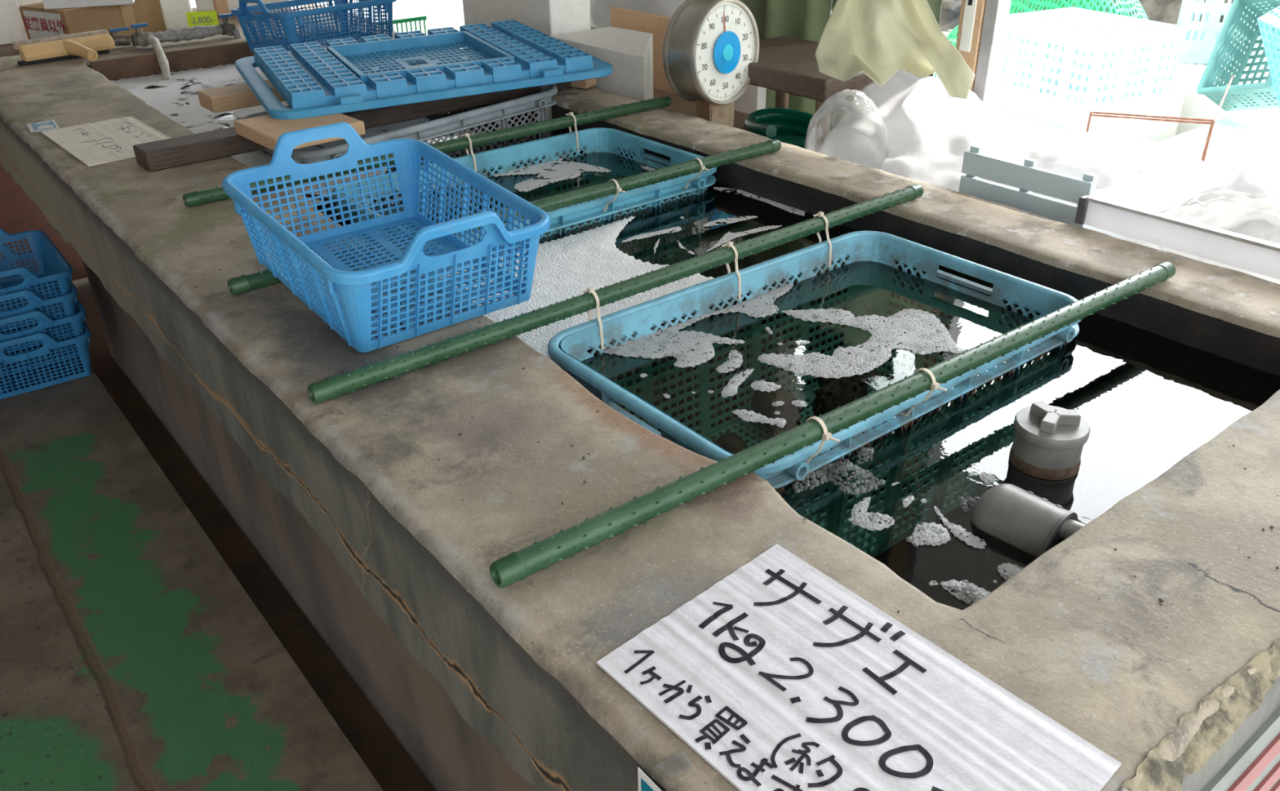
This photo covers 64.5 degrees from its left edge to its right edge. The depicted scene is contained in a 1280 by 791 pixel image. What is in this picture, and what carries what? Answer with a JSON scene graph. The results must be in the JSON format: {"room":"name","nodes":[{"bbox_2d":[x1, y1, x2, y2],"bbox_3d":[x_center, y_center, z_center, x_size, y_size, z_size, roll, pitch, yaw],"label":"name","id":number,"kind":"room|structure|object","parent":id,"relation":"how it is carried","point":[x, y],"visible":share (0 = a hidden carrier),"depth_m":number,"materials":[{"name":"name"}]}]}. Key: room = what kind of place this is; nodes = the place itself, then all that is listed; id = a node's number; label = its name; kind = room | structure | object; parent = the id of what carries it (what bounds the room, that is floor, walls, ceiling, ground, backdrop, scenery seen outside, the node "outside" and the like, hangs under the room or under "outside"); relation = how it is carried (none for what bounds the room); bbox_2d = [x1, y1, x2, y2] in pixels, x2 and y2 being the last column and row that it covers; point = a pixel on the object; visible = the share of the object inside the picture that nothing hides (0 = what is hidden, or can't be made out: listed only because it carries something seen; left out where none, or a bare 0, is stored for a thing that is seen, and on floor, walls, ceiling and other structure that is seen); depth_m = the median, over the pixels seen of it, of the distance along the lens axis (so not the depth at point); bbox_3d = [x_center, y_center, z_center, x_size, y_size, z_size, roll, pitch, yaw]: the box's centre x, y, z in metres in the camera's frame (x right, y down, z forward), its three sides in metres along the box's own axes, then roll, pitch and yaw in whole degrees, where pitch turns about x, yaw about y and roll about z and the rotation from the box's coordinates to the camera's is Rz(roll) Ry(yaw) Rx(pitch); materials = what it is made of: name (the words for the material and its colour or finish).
{"room":"seafood market","nodes":[
{"label":"seafood market","id":0,"kind":"room"},
{"bbox_2d":[16,0,42,21],"bbox_3d":[-3.991,-2.230,4.265,5.700,2.530,0.100,-22,36,-32],"label":"wall","id":1,"kind":"structure","parent":0,"point":[20,2],"depth_m":5.13,"materials":[{"name":"paint"}]},
{"bbox_2d":[71,277,435,790],"bbox_3d":[-0.980,0.352,2.581,0.296,0.119,9.500,-22,36,-32],"label":"floor gutter","id":2,"kind":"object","parent":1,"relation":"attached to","point":[393,769],"depth_m":2.29,"materials":[{"name":"concrete"}]},
{"bbox_2d":[0,17,1279,790],"bbox_3d":[-0.482,-0.163,2.488,1.343,0.893,3.818,-22,36,-32],"label":"tank","id":3,"kind":"object","parent":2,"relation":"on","point":[381,553],"depth_m":1.27,"materials":[{"name":"grey concrete"}]},
{"bbox_2d":[26,120,59,132],"bbox_3d":[-1.473,-0.665,2.501,0.063,0.002,0.100,-19,34,-29],"label":"sticker","id":4,"kind":"object","parent":3,"relation":"on","point":[51,124],"visible":1,"depth_m":2.50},
{"bbox_2d":[31,120,56,130],"bbox_3d":[-1.472,-0.666,2.503,0.048,0.001,0.082,-19,34,-29],"label":"print","id":5,"kind":"object","parent":4,"relation":"on","point":[46,125],"depth_m":2.50},
{"bbox_2d":[12,29,115,66],"bbox_3d":[-1.805,-1.100,3.219,0.185,0.063,0.300,25,38,37],"label":"squeegee","id":6,"kind":"object","parent":3,"relation":"on","point":[88,45],"visible":1,"depth_m":3.21,"materials":[{"name":"beige wood"}]},
{"bbox_2d":[62,39,89,57],"bbox_3d":[-1.783,-1.099,3.221,0.129,0.049,0.048,17,34,29],"label":"socket","id":7,"kind":"object","parent":6,"relation":"attached to","point":[71,48],"depth_m":3.22,"materials":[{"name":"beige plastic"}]},
{"bbox_2d":[40,115,170,166],"bbox_3d":[-1.242,-0.603,2.383,0.212,0.004,0.390,-24,37,-35],"label":"price sign","id":8,"kind":"object","parent":3,"relation":"on","point":[100,142],"visible":0.89,"depth_m":2.38,"materials":[{"name":"beige paper"}]},
{"bbox_2d":[108,26,133,46],"bbox_3d":[-1.738,-1.197,3.392,0.091,0.058,0.038,-16,33,-25],"label":"valve","id":9,"kind":"object","parent":3,"relation":"on","point":[119,40],"visible":0.8,"depth_m":3.38,"materials":[{"name":"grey metal"}]},
{"bbox_2d":[130,13,241,88],"bbox_3d":[-1.475,-1.113,3.401,0.388,0.254,0.308,-22,36,-32],"label":"pipe","id":10,"kind":"object","parent":3,"relation":"on","point":[140,38],"visible":0.8,"depth_m":3.42,"materials":[{"name":"grey metal"}]},
{"bbox_2d":[231,0,396,52],"bbox_3d":[-1.058,-1.235,3.321,0.343,0.186,0.457,23,37,36],"label":"basket","id":11,"kind":"object","parent":3,"relation":"on","point":[287,20],"visible":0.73,"depth_m":3.25,"materials":[{"name":"blue plastic"}]},
{"bbox_2d":[197,50,486,112],"bbox_3d":[-0.764,-0.904,2.864,0.920,0.040,0.105,-23,36,-34],"label":"plank","id":12,"kind":"object","parent":3,"relation":"on","point":[218,100],"visible":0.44,"depth_m":2.62,"materials":[{"name":"brown wood"}]},
{"bbox_2d":[133,81,572,171],"bbox_3d":[-0.637,-0.692,2.484,1.130,0.042,0.085,-23,36,-34],"label":"timber beam","id":13,"kind":"structure","parent":3,"relation":"on","point":[157,155],"depth_m":2.26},
{"bbox_2d":[233,113,365,151],"bbox_3d":[-0.749,-0.589,2.232,0.205,0.030,0.215,-25,37,-36],"label":"wood block","id":14,"kind":"object","parent":13,"relation":"on","point":[264,131],"visible":0.69,"depth_m":2.20,"materials":[{"name":"brown wood"}]},
{"bbox_2d":[235,19,612,119],"bbox_3d":[-0.570,-0.863,2.618,0.840,0.066,0.645,-14,32,-23],"label":"lid","id":15,"kind":"object","parent":14,"relation":"on","point":[313,79],"visible":1,"depth_m":2.50,"materials":[{"name":"blue plastic"}]},
{"bbox_2d":[222,121,550,352],"bbox_3d":[-0.381,-0.257,1.528,0.344,0.209,0.456,-22,36,-33],"label":"basket","id":16,"kind":"object","parent":3,"relation":"on","point":[354,322],"visible":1,"depth_m":1.55,"materials":[{"name":"blue plastic"}]},
{"bbox_2d":[241,84,557,227],"bbox_3d":[-0.612,-0.625,2.685,0.730,0.338,0.453,-23,36,-33],"label":"crate","id":17,"kind":"object","parent":3,"relation":"in","point":[541,103],"visible":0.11,"depth_m":2.54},
{"bbox_2d":[329,152,342,159],"bbox_3d":[-0.697,-0.547,2.331,0.023,0.023,0.022,-26,38,-31],"label":"socket","id":18,"kind":"object","parent":17,"relation":"attached to","point":[332,155],"depth_m":2.32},
{"bbox_2d":[534,98,546,108],"bbox_3d":[-0.257,-0.757,2.626,0.023,0.023,0.022,-26,38,-31],"label":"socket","id":19,"kind":"object","parent":17,"relation":"attached to","point":[539,103],"depth_m":2.62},
{"bbox_2d":[182,95,671,207],"bbox_3d":[-0.399,-0.561,2.259,1.201,0.030,0.030,-22,36,-32],"label":"pole","id":20,"kind":"object","parent":3,"relation":"on","point":[217,193],"visible":0.67,"depth_m":2.30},
{"bbox_2d":[460,133,477,172],"bbox_3d":[-0.385,-0.540,2.276,0.040,0.093,0.015,25,38,38],"label":"cable tie","id":21,"kind":"object","parent":20,"relation":"attached to","point":[465,135],"visible":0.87,"depth_m":2.27,"materials":[{"name":"beige plastic"}]},
{"bbox_2d":[565,111,579,151],"bbox_3d":[-0.164,-0.631,2.430,0.035,0.093,0.015,25,38,38],"label":"cable tie","id":22,"kind":"object","parent":20,"relation":"attached to","point":[571,113],"visible":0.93,"depth_m":2.42,"materials":[{"name":"beige plastic"}]},
{"bbox_2d":[226,138,781,295],"bbox_3d":[-0.167,-0.357,1.891,1.198,0.030,0.030,-22,36,-33],"label":"pole","id":23,"kind":"object","parent":3,"relation":"on","point":[243,283],"visible":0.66,"depth_m":1.96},
{"bbox_2d":[600,178,626,211],"bbox_3d":[-0.056,-0.390,1.991,0.012,0.076,0.082,-22,36,-33],"label":"cable tie","id":24,"kind":"object","parent":23,"relation":"attached to","point":[619,189],"visible":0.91,"depth_m":1.96,"materials":[{"name":"beige plastic"}]},
{"bbox_2d":[681,157,709,188],"bbox_3d":[0.113,-0.459,2.108,0.012,0.076,0.084,-22,36,-33],"label":"cable tie","id":25,"kind":"object","parent":23,"relation":"attached to","point":[702,167],"visible":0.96,"depth_m":2.08,"materials":[{"name":"beige plastic"}]},
{"bbox_2d":[332,127,716,340],"bbox_3d":[-0.230,-0.334,2.211,0.731,0.300,0.453,-23,36,-33],"label":"crate","id":26,"kind":"object","parent":3,"relation":"in","point":[604,146],"visible":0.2,"depth_m":2.25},
{"bbox_2d":[691,177,706,188],"bbox_3d":[0.125,-0.454,2.160,0.023,0.023,0.022,-23,36,-33],"label":"socket","id":27,"kind":"object","parent":26,"relation":"attached to","point":[698,183],"depth_m":2.15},
{"bbox_2d":[570,78,596,88],"bbox_3d":[-0.156,-0.882,2.763,0.055,0.078,0.050,16,34,28],"label":"wood block","id":28,"kind":"object","parent":3,"relation":"on","point":[587,83],"visible":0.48,"depth_m":2.76,"materials":[{"name":"brown wood"}]},
{"bbox_2d":[307,183,923,404],"bbox_3d":[0.059,-0.195,1.597,1.213,0.030,0.031,-22,36,-33],"label":"pole","id":29,"kind":"object","parent":3,"relation":"on","point":[327,388],"visible":1,"depth_m":1.48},
{"bbox_2d":[582,286,604,349],"bbox_3d":[-0.072,-0.115,1.516,0.037,0.097,0.015,24,38,37],"label":"cable tie","id":30,"kind":"object","parent":29,"relation":"attached to","point":[590,290],"visible":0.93,"depth_m":1.51,"materials":[{"name":"beige plastic"}]},
{"bbox_2d":[721,240,741,300],"bbox_3d":[0.149,-0.204,1.669,0.041,0.097,0.015,24,38,37],"label":"cable tie","id":31,"kind":"object","parent":29,"relation":"attached to","point":[730,244],"visible":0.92,"depth_m":1.66,"materials":[{"name":"beige plastic"}]},
{"bbox_2d":[813,211,831,267],"bbox_3d":[0.319,-0.274,1.787,0.044,0.097,0.015,24,38,37],"label":"cable tie","id":32,"kind":"object","parent":29,"relation":"attached to","point":[820,214],"visible":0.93,"depth_m":1.78,"materials":[{"name":"beige plastic"}]},
{"bbox_2d":[637,767,661,790],"bbox_3d":[0.027,0.338,0.772,0.002,0.075,0.090,-22,36,-32],"label":"badge","id":33,"kind":"object","parent":3,"relation":"attached to","point":[645,783],"visible":1,"depth_m":0.78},
{"bbox_2d":[640,777,653,790],"bbox_3d":[0.026,0.339,0.772,0.001,0.063,0.081,-22,36,-32],"label":"print","id":34,"kind":"object","parent":33,"relation":"attached to","point":[646,784],"depth_m":0.78},
{"bbox_2d":[179,222,1279,627],"bbox_3d":[-0.083,0.002,1.280,1.864,0.002,0.840,14,33,25],"label":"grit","id":35,"kind":"object","parent":3,"relation":"on","point":[479,322],"visible":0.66,"depth_m":1.16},
{"bbox_2d":[547,231,1082,557],"bbox_3d":[0.273,0.012,1.571,0.731,0.280,0.467,-22,36,-32],"label":"crate","id":36,"kind":"object","parent":3,"relation":"in","point":[873,255],"visible":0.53,"depth_m":1.58,"materials":[{"name":"plastic"}]},
{"bbox_2d":[712,427,748,454],"bbox_3d":[0.132,0.105,1.599,0.078,0.087,0.103,-7,30,-11],"label":"shell","id":37,"kind":"object","parent":36,"relation":"on","point":[729,442],"visible":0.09,"depth_m":1.57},
{"bbox_2d":[751,377,804,436],"bbox_3d":[0.238,0.026,1.734,0.086,0.096,0.112,-11,31,-17],"label":"shell","id":38,"kind":"object","parent":36,"relation":"on","point":[761,402],"visible":0.7,"depth_m":1.70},
{"bbox_2d":[783,460,809,480],"bbox_3d":[0.186,0.086,1.209,0.023,0.023,0.022,-22,36,-32],"label":"socket","id":39,"kind":"object","parent":36,"relation":"attached to","point":[794,470],"depth_m":1.20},
{"bbox_2d":[808,453,857,500],"bbox_3d":[0.296,0.122,1.555,0.077,0.091,0.098,-24,37,-35],"label":"shell","id":40,"kind":"object","parent":36,"relation":"in","point":[851,486],"visible":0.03,"depth_m":1.52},
{"bbox_2d":[809,378,861,417],"bbox_3d":[0.337,0.011,1.749,0.087,0.081,0.100,-17,33,-25],"label":"shell","id":41,"kind":"object","parent":36,"relation":"on","point":[833,394],"visible":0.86,"depth_m":1.73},
{"bbox_2d":[817,352,884,397],"bbox_3d":[0.375,-0.032,1.823,0.107,0.107,0.097,-22,35,-32],"label":"shell","id":42,"kind":"object","parent":36,"relation":"on","point":[863,380],"visible":0.18,"depth_m":1.80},
{"bbox_2d":[859,448,931,498],"bbox_3d":[0.397,0.119,1.553,0.119,0.092,0.100,22,37,35],"label":"shell","id":43,"kind":"object","parent":36,"relation":"on","point":[887,458],"visible":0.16,"depth_m":1.52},
{"bbox_2d":[924,422,984,475],"bbox_3d":[0.504,0.084,1.617,0.098,0.086,0.079,0,29,2],"label":"shell","id":44,"kind":"object","parent":36,"relation":"on","point":[926,446],"visible":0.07,"depth_m":1.60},
{"bbox_2d":[1053,327,1075,342],"bbox_3d":[0.633,-0.093,1.514,0.023,0.023,0.022,-22,36,-32],"label":"socket","id":45,"kind":"object","parent":36,"relation":"attached to","point":[1066,334],"depth_m":1.51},
{"bbox_2d":[489,262,1175,587],"bbox_3d":[0.342,-0.013,1.266,1.197,0.030,0.030,-21,35,-31],"label":"pole","id":46,"kind":"object","parent":3,"relation":"on","point":[515,566],"visible":1,"depth_m":1.14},
{"bbox_2d":[804,416,839,463],"bbox_3d":[0.206,0.059,1.191,0.012,0.080,0.063,-21,35,-31],"label":"cable tie","id":47,"kind":"object","parent":46,"relation":"attached to","point":[826,436],"visible":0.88,"depth_m":1.17,"materials":[{"name":"beige plastic"}]},
{"bbox_2d":[898,368,946,416],"bbox_3d":[0.358,0.000,1.292,0.012,0.080,0.068,-21,35,-31],"label":"cable tie","id":48,"kind":"object","parent":46,"relation":"attached to","point":[935,385],"visible":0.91,"depth_m":1.27,"materials":[{"name":"beige plastic"}]},
{"bbox_2d":[596,543,1121,790],"bbox_3d":[0.164,0.254,0.821,0.247,0.004,0.374,-22,36,-32],"label":"price sign","id":49,"kind":"object","parent":3,"relation":"on","point":[780,676],"visible":1,"depth_m":0.83,"materials":[{"name":"white plastic"}]},
{"bbox_2d":[969,483,1084,565],"bbox_3d":[0.433,0.149,1.142,0.078,0.080,0.120,-25,37,-36],"label":"pipe","id":50,"kind":"object","parent":3,"relation":"attached to","point":[1020,525],"visible":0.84,"depth_m":1.12,"materials":[{"name":"grey plastic"}]},
{"bbox_2d":[979,400,1089,595],"bbox_3d":[0.505,0.283,1.372,0.092,0.604,0.092,-22,36,-32],"label":"standpipe","id":51,"kind":"object","parent":3,"relation":"in","point":[1043,460],"visible":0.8,"depth_m":1.23,"materials":[{"name":"grey plastic"}]},
{"bbox_2d":[979,451,1082,595],"bbox_3d":[0.505,0.315,1.390,0.092,0.531,0.092,-22,36,-32],"label":"socket","id":52,"kind":"object","parent":51,"relation":"attached to","point":[1060,488],"depth_m":1.24,"materials":[{"name":"plastic"}]},
{"bbox_2d":[1074,195,1279,279],"bbox_3d":[1.048,-0.167,1.493,0.022,0.050,0.871,-22,36,-32],"label":"channel","id":53,"kind":"structure","parent":3,"relation":"on","point":[1254,255],"depth_m":1.66,"materials":[{"name":"metal"}]},
{"label":"sea water","id":54,"kind":"object","parent":3,"relation":"in","visible":0},
{"bbox_2d":[111,62,429,207],"bbox_3d":[-0.923,-0.813,2.882,0.818,0.004,1.624,-22,36,-32],"label":"foam","id":55,"kind":"object","parent":54,"relation":"on","point":[163,100],"visible":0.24,"depth_m":2.93,"materials":[{"name":"white"}]},
{"bbox_2d":[493,147,654,191],"bbox_3d":[-0.167,-0.517,2.336,0.326,0.003,0.305,-22,36,-32],"label":"foam","id":56,"kind":"object","parent":54,"relation":"on","point":[562,171],"visible":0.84,"depth_m":2.33,"materials":[{"name":"grey"}]},
{"bbox_2d":[438,216,714,359],"bbox_3d":[-0.011,-0.193,1.749,0.665,0.011,0.565,-22,36,-32],"label":"foam","id":57,"kind":"object","parent":54,"relation":"on","point":[563,261],"visible":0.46,"depth_m":1.77,"materials":[{"name":"white"}]},
{"bbox_2d":[622,186,804,253],"bbox_3d":[0.165,-0.343,2.018,0.248,0.002,0.415,16,34,27],"label":"foam","id":58,"kind":"object","parent":54,"relation":"on","point":[728,236],"visible":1,"depth_m":1.99,"materials":[{"name":"grey"}]},
{"bbox_2d":[604,282,965,427],"bbox_3d":[0.230,-0.079,1.547,0.503,0.003,0.369,-22,36,-32],"label":"foam","id":59,"kind":"object","parent":54,"relation":"on","point":[913,326],"visible":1,"depth_m":1.54,"materials":[{"name":"grey"}]},
{"bbox_2d":[792,446,986,592],"bbox_3d":[0.319,0.127,1.162,0.168,0.022,0.290,-22,36,-32],"label":"bubbles","id":60,"kind":"object","parent":54,"relation":"on","point":[868,448],"visible":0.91,"depth_m":1.22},
{"bbox_2d":[774,342,1066,496],"bbox_3d":[0.404,0.015,1.369,0.628,0.017,0.015,-22,36,-32],"label":"weed","id":61,"kind":"object","parent":54,"relation":"on","point":[778,490],"visible":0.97,"depth_m":1.33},
{"bbox_2d":[848,471,1022,604],"bbox_3d":[0.366,0.144,1.145,0.227,0.006,0.212,-22,36,-32],"label":"foam","id":62,"kind":"object","parent":54,"relation":"on","point":[872,524],"visible":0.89,"depth_m":1.13,"materials":[{"name":"grey"}]},
{"bbox_2d":[0,346,383,790],"bbox_3d":[-1.303,1.484,0.309,3.352,0.120,5.920,-22,36,-32],"label":"floor","id":63,"kind":"structure","parent":0,"point":[134,657],"depth_m":1.97,"materials":[{"name":"paint"}]},
{"bbox_2d":[0,321,91,399],"bbox_3d":[-1.807,-0.166,2.940,0.344,0.176,0.457,-21,35,-31],"label":"basket","id":64,"kind":"object","parent":63,"relation":"on","point":[82,362],"visible":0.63,"depth_m":2.83,"materials":[{"name":"blue plastic"}]},
{"bbox_2d":[0,266,86,377],"bbox_3d":[-1.808,-0.222,2.914,0.344,0.176,0.457,-22,35,-32],"label":"basket","id":65,"kind":"object","parent":64,"relation":"on","point":[77,320],"visible":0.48,"depth_m":2.80,"materials":[{"name":"blue plastic"}]},
{"bbox_2d":[0,243,77,352],"bbox_3d":[-1.813,-0.277,2.885,0.344,0.176,0.457,-21,35,-31],"label":"basket","id":66,"kind":"object","parent":65,"relation":"on","point":[68,300],"visible":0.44,"depth_m":2.78,"materials":[{"name":"blue plastic"}]},
{"bbox_2d":[0,226,73,332],"bbox_3d":[-1.815,-0.333,2.858,0.344,0.176,0.457,-22,35,-32],"label":"basket","id":67,"kind":"object","parent":66,"relation":"on","point":[53,267],"visible":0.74,"depth_m":2.95,"materials":[{"name":"blue plastic"}]},
{"bbox_2d":[190,0,1279,113],"bbox_3d":[3.458,-1.547,5.539,9.000,0.120,16.500,-22,36,-32],"label":"floor","id":68,"kind":"structure","parent":0,"point":[439,13],"depth_m":8.53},
{"bbox_2d":[372,15,426,35],"bbox_3d":[-1.166,-1.405,4.655,0.330,0.638,0.330,-22,36,-32],"label":"basket","id":69,"kind":"object","parent":68,"relation":"on","point":[424,18],"visible":0.06,"depth_m":4.45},
{"bbox_2d":[610,6,676,94],"bbox_3d":[0.053,-0.900,3.537,0.020,0.810,0.460,-22,36,-32],"label":"cardboard sheet","id":70,"kind":"object","parent":68,"relation":"on","point":[622,18],"visible":0.24,"depth_m":3.39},
{"bbox_2d":[653,88,748,130],"bbox_3d":[-0.132,-0.698,3.423,0.500,0.585,1.100,-22,36,-32],"label":"crate","id":71,"kind":"object","parent":68,"relation":"on","point":[678,104],"visible":0.02,"depth_m":3.19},
{"bbox_2d":[462,0,591,35],"bbox_3d":[-0.299,-1.225,3.291,0.338,0.460,0.572,-22,36,-32],"label":"styrofoam box","id":72,"kind":"object","parent":71,"relation":"on","point":[548,17],"visible":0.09,"depth_m":3.06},
{"bbox_2d":[550,26,653,101],"bbox_3d":[-0.038,-0.904,2.938,0.249,0.240,0.428,-22,36,-32],"label":"styrofoam box","id":73,"kind":"object","parent":71,"relation":"on","point":[629,53],"visible":0.39,"depth_m":2.81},
{"bbox_2d":[662,0,759,127],"bbox_3d":[0.189,-0.516,2.671,0.259,1.005,0.200,-22,36,-32],"label":"scale","id":74,"kind":"object","parent":68,"relation":"on","point":[709,46],"visible":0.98,"depth_m":2.45,"materials":[{"name":"metal"}]},
{"bbox_2d":[733,84,766,114],"bbox_3d":[0.318,-0.827,3.613,0.040,0.600,0.300,-22,36,-32],"label":"board","id":75,"kind":"object","parent":68,"relation":"on","point":[753,99],"visible":0.02,"depth_m":3.40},
{"bbox_2d":[747,35,902,152],"bbox_3d":[0.427,-0.510,2.816,0.340,0.838,0.470,-22,36,-32],"label":"wooden table","id":76,"kind":"object","parent":68,"relation":"on","point":[786,65],"visible":0.21,"depth_m":2.48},
{"bbox_2d":[814,0,975,98],"bbox_3d":[0.527,-0.767,2.105,0.159,0.248,0.506,-22,36,-32],"label":"tarp","id":77,"kind":"object","parent":76,"relation":"on","point":[878,39],"visible":1,"depth_m":2.12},
{"bbox_2d":[934,0,1148,77],"bbox_3d":[2.283,-2.029,5.560,0.900,0.724,1.150,-22,36,-32],"label":"fishing net","id":78,"kind":"object","parent":68,"relation":"on","point":[1134,5],"visible":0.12,"depth_m":5.29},
{"bbox_2d":[994,90,1168,142],"bbox_3d":[1.891,-1.178,4.576,0.700,0.230,0.600,-22,36,-32],"label":"styrofoam box","id":79,"kind":"object","parent":68,"relation":"on","point":[1152,130],"visible":0.09,"depth_m":4.42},
{"bbox_2d":[994,7,1186,131],"bbox_3d":[1.899,-1.431,4.416,0.528,0.375,0.628,-14,32,-22],"label":"plastic crate","id":80,"kind":"object","parent":79,"relation":"on","point":[1024,82],"visible":0.88,"depth_m":4.23,"materials":[{"name":"plastic"}]},
{"bbox_2d":[939,0,1278,53],"bbox_3d":[4.747,-1.899,5.054,1.086,1.137,8.500,-22,36,-32],"label":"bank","id":81,"kind":"object","parent":68,"relation":"on","point":[1167,11],"visible":0.09,"depth_m":6.56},
{"bbox_2d":[1085,75,1233,162],"bbox_3d":[1.977,-0.959,3.932,0.414,0.479,0.590,16,34,28],"label":"wire frame","id":82,"kind":"object","parent":68,"relation":"on","point":[1098,113],"visible":0.65,"depth_m":3.64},
{"bbox_2d":[1160,87,1185,140],"bbox_3d":[2.305,-1.311,4.789,0.400,0.240,0.300,-22,36,-32],"label":"styrofoam box","id":83,"kind":"object","parent":68,"relation":"on","point":[1176,98],"visible":0.11,"depth_m":4.74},
{"bbox_2d":[1163,59,1273,135],"bbox_3d":[2.801,-1.504,5.014,0.550,0.340,0.450,-22,36,-32],"label":"styrofoam box","id":84,"kind":"object","parent":68,"relation":"on","point":[1188,76],"visible":0.11,"depth_m":4.80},
{"bbox_2d":[1176,0,1270,67],"bbox_3d":[2.794,-1.949,4.763,0.388,0.675,0.528,10,31,19],"label":"plastic crate","id":85,"kind":"object","parent":84,"relation":"on","point":[1200,38],"visible":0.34,"depth_m":4.71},
{"bbox_2d":[1158,109,1279,179],"bbox_3d":[2.668,-1.017,4.318,0.850,0.175,0.550,-22,36,-32],"label":"plastic bag","id":86,"kind":"object","parent":68,"relation":"on","point":[1237,139],"visible":0.54,"depth_m":4.22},
{"bbox_2d":[1196,0,1279,111],"bbox_3d":[2.691,-1.490,4.371,0.416,0.559,0.449,-13,32,-21],"label":"plastic crate","id":87,"kind":"object","parent":86,"relation":"on","point":[1259,91],"visible":0.87,"depth_m":4.48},
{"bbox_2d":[1257,5,1279,111],"bbox_3d":[2.708,-1.278,3.957,0.508,0.623,0.426,-3,29,-4],"label":"plastic crate","id":88,"kind":"object","parent":86,"relation":"on","point":[1269,20],"visible":1,"depth_m":4.02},
{"bbox_3d":[0.429,-0.360,2.901,0.230,0.490,0.360,-22,36,-32],"label":"storage box","id":89,"kind":"object","parent":68,"relation":"on","visible":0},
{"bbox_2d":[743,107,835,148],"bbox_3d":[0.424,-0.656,2.734,0.227,0.170,0.363,-22,36,-32],"label":"basin","id":90,"kind":"object","parent":89,"relation":"on","point":[788,126],"visible":0.3,"depth_m":2.79,"materials":[{"name":"green plastic"}]},
{"bbox_3d":[1.032,-0.011,2.146,0.575,0.600,1.530,-22,36,-32],"label":"trim","id":91,"kind":"structure","parent":68,"relation":"on","visible":0},
{"bbox_2d":[804,88,887,152],"bbox_3d":[0.473,-0.581,2.323,0.175,0.230,0.202,-22,36,-32],"label":"plastic bag","id":92,"kind":"object","parent":91,"relation":"on","point":[873,113],"visible":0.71,"depth_m":2.34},
{"bbox_2d":[830,0,1011,108],"bbox_3d":[0.679,-1.222,2.411,0.059,2.400,0.522,-22,36,-32],"label":"door","id":93,"kind":"structure","parent":91,"relation":"on","point":[983,24],"depth_m":2.41,"materials":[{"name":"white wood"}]},
{"bbox_2d":[958,144,1097,228],"bbox_3d":[0.729,-0.352,1.944,0.024,0.200,0.270,-22,36,-32],"label":"crate","id":94,"kind":"object","parent":91,"relation":"on","point":[1026,176],"visible":0.31,"depth_m":1.91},
{"bbox_2d":[817,70,1279,284],"bbox_3d":[1.006,-0.416,2.014,0.544,0.241,1.429,-22,36,-32],"label":"plastic sheet","id":95,"kind":"object","parent":91,"relation":"on","point":[930,131],"visible":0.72,"depth_m":2.12,"materials":[{"name":"plastic"}]},
{"bbox_2d":[1153,190,1279,252],"bbox_3d":[1.048,-0.251,1.678,0.154,0.156,0.401,-19,34,-28],"label":"plastic bag","id":96,"kind":"object","parent":95,"relation":"on","point":[1260,202],"visible":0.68,"depth_m":1.74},
{"bbox_3d":[-4.142,-0.227,3.702,3.100,0.120,3.560,-22,36,-32],"label":"floor","id":97,"kind":"structure","parent":0,"visible":0},
{"bbox_2d":[0,3,368,288],"bbox_3d":[-2.240,-0.994,4.051,2.250,0.816,0.850,-22,36,-32],"label":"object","id":98,"kind":"object","parent":97,"relation":"on","point":[18,213],"visible":0.02,"depth_m":3.68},
{"bbox_2d":[0,0,27,44],"bbox_3d":[-2.490,-1.425,3.817,0.261,0.170,0.300,-19,34,-29],"label":"styrofoam box","id":99,"kind":"object","parent":98,"relation":"on","point":[12,29],"visible":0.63,"depth_m":3.76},
{"bbox_2d":[18,0,166,39],"bbox_3d":[-2.058,-1.440,3.869,0.272,0.133,0.454,15,33,26],"label":"cardboard box","id":100,"kind":"object","parent":98,"relation":"on","point":[38,22],"visible":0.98,"depth_m":3.73,"materials":[{"name":"cardboard"}]},
{"bbox_2d":[41,0,134,9],"bbox_3d":[-2.042,-1.498,3.774,0.294,0.060,0.300,-11,31,-17],"label":"styrofoam box","id":101,"kind":"object","parent":100,"relation":"on","point":[47,4],"visible":1,"depth_m":3.65,"materials":[{"name":"white plastic"}]},
{"bbox_2d":[159,0,192,30],"bbox_3d":[-1.866,-1.566,4.049,0.112,0.170,0.250,-15,32,-24],"label":"styrofoam box","id":102,"kind":"object","parent":98,"relation":"on","point":[174,11],"visible":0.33,"depth_m":3.96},
{"bbox_2d":[185,10,218,26],"bbox_3d":[-1.612,-1.364,3.750,0.105,0.103,0.024,-10,31,-15],"label":"card","id":103,"kind":"object","parent":98,"relation":"on","point":[209,17],"visible":0.58,"depth_m":3.74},
{"bbox_2d":[212,0,231,14],"bbox_3d":[-1.646,-1.761,4.412,0.420,0.300,0.040,-22,36,-32],"label":"panel","id":104,"kind":"object","parent":98,"relation":"on","point":[221,6],"visible":0.02,"depth_m":4.32,"materials":[{"name":"wood"}]},
{"bbox_2d":[195,0,306,13],"bbox_3d":[-1.689,-1.755,4.388,0.419,0.160,0.200,3,30,6],"label":"styrofoam box","id":105,"kind":"object","parent":98,"relation":"on","point":[202,5],"visible":0.26,"depth_m":4.33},
{"bbox_3d":[0.021,-2.016,3.797,0.100,2.500,1.750,-22,36,-32],"label":"wall","id":106,"kind":"structure","parent":0,"visible":0},
{"bbox_2d":[740,0,942,125],"bbox_3d":[0.416,-1.341,3.312,0.073,1.500,1.352,-22,36,-32],"label":"curtain","id":107,"kind":"object","parent":106,"relation":"hanging from","point":[806,20],"visible":0.06,"depth_m":3.29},
{"bbox_2d":[590,0,685,28],"bbox_3d":[-0.003,-1.474,3.579,0.253,0.395,0.667,-22,36,-32],"label":"plastic bag","id":108,"kind":"object","parent":107,"relation":"hanging from","point":[600,10],"visible":0.24,"depth_m":3.51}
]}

